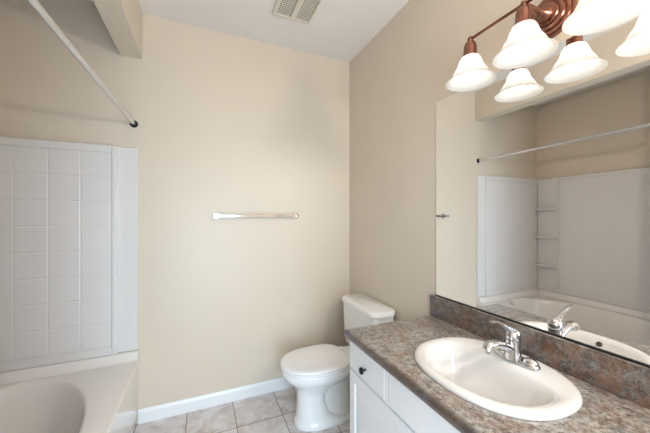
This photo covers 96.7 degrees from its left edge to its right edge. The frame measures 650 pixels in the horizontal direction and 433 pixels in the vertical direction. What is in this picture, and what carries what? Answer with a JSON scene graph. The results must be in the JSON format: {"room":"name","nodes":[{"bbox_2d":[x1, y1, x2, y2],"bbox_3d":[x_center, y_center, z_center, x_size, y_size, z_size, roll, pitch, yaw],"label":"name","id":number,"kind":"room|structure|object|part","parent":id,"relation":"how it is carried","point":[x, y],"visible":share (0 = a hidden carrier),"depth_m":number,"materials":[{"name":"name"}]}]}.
{"room":"bathroom","nodes":[
{"label":"bathroom","id":0,"kind":"room"},
{"bbox_2d":[93,0,141,58],"bbox_3d":[-0.981,-1.208,1.214,0.122,0.308,1.522,0,0,-23],"label":"wall header","id":1,"kind":"structure","parent":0,"point":[122,19],"depth_m":1.65,"materials":[{"name":"paint"}]},
{"bbox_2d":[0,0,348,423],"bbox_3d":[-1.013,0.009,2.083,2.832,2.742,0.100,0,0,-23],"label":"wall","id":2,"kind":"structure","parent":0,"point":[228,124],"depth_m":2.11,"materials":[{"name":"paint"}]},
{"bbox_2d":[26,0,137,127],"bbox_3d":[-0.997,-0.626,1.208,0.048,0.073,1.524,0,0,-21],"label":"shower curtain rod","id":3,"kind":"object","parent":2,"relation":"attached to","point":[35,4],"visible":1,"depth_m":1.09,"materials":[{"name":"metal"}]},
{"bbox_2d":[138,377,293,423],"bbox_3d":[-0.512,1.334,2.237,1.592,0.092,0.013,0,0,-23],"label":"baseboard","id":4,"kind":"structure","parent":2,"relation":"attached to","point":[161,411],"depth_m":2.09,"materials":[{"name":"white paint"}]},
{"bbox_2d":[214,213,298,218],"bbox_3d":[-0.507,-0.004,2.204,0.639,0.044,0.076,0,0,-23],"label":"towel bar","id":5,"kind":"object","parent":2,"relation":"attached to","point":[216,215],"visible":1,"depth_m":2.17,"materials":[{"name":"silver metal"}]},
{"bbox_2d":[131,382,349,432],"bbox_3d":[-0.133,1.420,0.032,2.832,0.080,4.564,0,0,-23],"label":"floor","id":6,"kind":"structure","parent":0,"point":[272,412],"depth_m":1.96,"materials":[{"name":"tile"}]},
{"bbox_2d":[0,349,139,432],"bbox_3d":[-1.418,1.133,1.027,1.049,0.494,1.518,0,0,-23],"label":"bathtub","id":7,"kind":"object","parent":6,"relation":"on","point":[97,394],"visible":1,"depth_m":1.62,"materials":[{"name":"white ceramic"}]},
{"bbox_2d":[0,136,137,371],"bbox_3d":[-1.424,0.215,1.025,1.037,1.338,1.518,0,0,-23],"label":"tub surround","id":8,"kind":"object","parent":7,"relation":"on","point":[69,210],"visible":1,"depth_m":1.76,"materials":[{"name":"white tile"}]},
{"bbox_3d":[-1.297,0.216,1.899,0.114,1.336,0.012,0,0,-23],"label":"panel","id":9,"kind":"part","parent":8,"relation":"part of","materials":[{"name":"white plastic"}]},
{"bbox_2d":[280,293,394,431],"bbox_3d":[0.058,1.000,1.992,0.722,0.761,0.505,0,0,-23],"label":"toilet","id":10,"kind":"object","parent":6,"relation":"on","point":[319,374],"visible":0.88,"depth_m":1.90,"materials":[{"name":"white ceramic"}]},
{"bbox_3d":[-0.071,0.966,1.966,0.461,0.024,0.374,0,0,-23],"label":"lid","id":11,"kind":"part","parent":10,"relation":"part of","materials":[{"name":"white plastic"}]},
{"bbox_3d":[-0.067,0.988,1.968,0.472,0.018,0.374,0,0,-23],"label":"seat","id":12,"kind":"part","parent":10,"relation":"part of","materials":[{"name":"white plastic"}]},
{"bbox_3d":[0.302,0.819,2.097,0.175,0.321,0.456,0,0,-23],"label":"tank","id":13,"kind":"part","parent":10,"relation":"part of","materials":[{"name":"white ceramic"}]},
{"bbox_3d":[0.299,0.638,2.095,0.198,0.038,0.505,0,0,-23],"label":"tank lid","id":14,"kind":"part","parent":10,"relation":"part of","materials":[{"name":"white ceramic"}]},
{"bbox_2d":[350,341,459,432],"bbox_3d":[0.588,0.988,0.972,0.560,0.785,1.202,0,0,-23],"label":"vanity cabinet","id":15,"kind":"object","parent":6,"relation":"on","point":[379,403],"visible":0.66,"depth_m":1.17,"materials":[{"name":"white wood"}]},
{"bbox_3d":[0.166,0.683,1.281,0.028,0.031,0.031,0,0,-23],"label":"knob","id":16,"kind":"part","parent":15,"relation":"part of","materials":[{"name":"black metal"}]},
{"bbox_3d":[0.188,0.670,1.292,0.020,0.138,0.292,0,0,-23],"label":"drawer","id":17,"kind":"part","parent":15,"relation":"part of","materials":[{"name":"white wood"}]},
{"bbox_3d":[0.248,1.009,1.152,0.020,0.526,0.596,0,0,-23],"label":"door","id":18,"kind":"part","parent":15,"relation":"part of","materials":[{"name":"white wood"}]},
{"bbox_2d":[344,294,649,432],"bbox_3d":[0.592,0.516,0.968,0.562,0.154,1.223,0,0,-23],"label":"countertop","id":19,"kind":"structure","parent":15,"relation":"on","point":[615,391],"depth_m":0.96,"materials":[{"name":"stone"}]},
{"bbox_2d":[414,337,582,420],"bbox_3d":[0.583,0.625,1.045,0.444,0.174,0.520,0,0,-23],"label":"sink","id":20,"kind":"object","parent":19,"relation":"in","point":[495,383],"visible":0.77,"depth_m":1.02,"materials":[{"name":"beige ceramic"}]},
{"bbox_2d":[482,320,540,370],"bbox_3d":[0.651,0.456,1.056,0.193,0.164,0.170,0,0,-23],"label":"faucet","id":21,"kind":"object","parent":19,"relation":"on","point":[510,350],"visible":1,"depth_m":1.05,"materials":[{"name":"silver metal"}]},
{"bbox_3d":[0.635,0.480,1.050,0.159,0.075,0.040,0,0,-23],"label":"spout","id":22,"kind":"part","parent":21,"relation":"part of","materials":[{"name":"silver metal"}]},
{"bbox_3d":[0.659,0.416,1.060,0.143,0.085,0.050,0,0,-23],"label":"lever","id":23,"kind":"part","parent":21,"relation":"part of","materials":[{"name":"silver metal"}]},
{"bbox_3d":[0.715,0.523,1.084,0.055,0.030,0.170,0,0,-23],"label":"plate","id":24,"kind":"part","parent":21,"relation":"part of","materials":[{"name":"silver metal"}]},
{"bbox_2d":[88,0,408,62],"bbox_3d":[-0.420,-1.402,0.703,2.832,0.080,3.104,0,0,-23],"label":"ceiling","id":25,"kind":"structure","parent":0,"point":[338,29],"depth_m":2.01,"materials":[{"name":"paint"}]},
{"bbox_2d":[272,0,321,24],"bbox_3d":[-0.183,-1.352,1.859,0.258,0.020,0.270,0,0,-23],"label":"ceiling vent","id":26,"kind":"object","parent":25,"relation":"in","point":[301,11],"visible":1,"depth_m":1.89,"materials":[{"name":"beige plastic"}]},
{"bbox_2d":[349,0,580,320],"bbox_3d":[0.855,0.009,1.196,0.100,2.742,3.004,0,0,-23],"label":"wall","id":27,"kind":"structure","parent":0,"point":[397,80],"depth_m":1.88,"materials":[{"name":"paint"}]},
{"bbox_2d":[430,295,649,409],"bbox_3d":[0.841,0.499,1.074,0.020,0.114,1.221,0,0,-23],"label":"backsplash","id":28,"kind":"structure","parent":27,"relation":"attached to","point":[630,382],"depth_m":1.02,"materials":[{"name":"stone"}]},
{"bbox_2d":[435,7,649,367],"bbox_3d":[0.843,-0.096,1.078,0.012,1.074,1.151,0,0,-23],"label":"wall mirror","id":29,"kind":"object","parent":27,"relation":"attached to","point":[543,168],"visible":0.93,"depth_m":1.05,"materials":[{"name":"clear glass"}]},
{"bbox_2d":[446,0,649,91],"bbox_3d":[0.731,-0.699,1.029,0.257,0.262,0.636,0,0,-23],"label":"vanity light","id":30,"kind":"object","parent":27,"relation":"attached to","point":[530,41],"visible":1,"depth_m":1.02,"materials":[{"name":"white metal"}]},
{"bbox_3d":[0.613,-0.627,1.221,0.060,0.086,0.060,0,0,-23],"label":"bulb","id":31,"kind":"part","parent":30,"relation":"part of","materials":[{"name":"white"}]},
{"bbox_3d":[0.613,-0.622,1.221,0.191,0.108,0.191,0,0,-23],"label":"lamp shade","id":32,"kind":"part","parent":30,"relation":"part of","materials":[{"name":"white glass"}]},
{"bbox_3d":[0.700,-0.627,1.019,0.060,0.086,0.060,0,0,-23],"label":"bulb","id":33,"kind":"part","parent":30,"relation":"part of","materials":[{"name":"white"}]},
{"bbox_3d":[0.700,-0.622,1.019,0.191,0.108,0.191,0,0,-23],"label":"lamp shade","id":34,"kind":"part","parent":30,"relation":"part of","materials":[{"name":"white glass"}]},
{"bbox_3d":[0.759,-0.748,1.044,0.115,0.052,0.052,0,0,-23],"label":"arm","id":35,"kind":"part","parent":30,"relation":"part of","materials":[{"name":"orange metal"}]},
{"bbox_3d":[0.789,-0.627,0.812,0.060,0.086,0.060,0,0,-23],"label":"bulb","id":36,"kind":"part","parent":30,"relation":"part of","materials":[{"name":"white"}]},
{"bbox_3d":[0.789,-0.622,0.812,0.191,0.108,0.191,0,0,-23],"label":"lamp shade","id":37,"kind":"part","parent":30,"relation":"part of","materials":[{"name":"white glass"}]}
]}

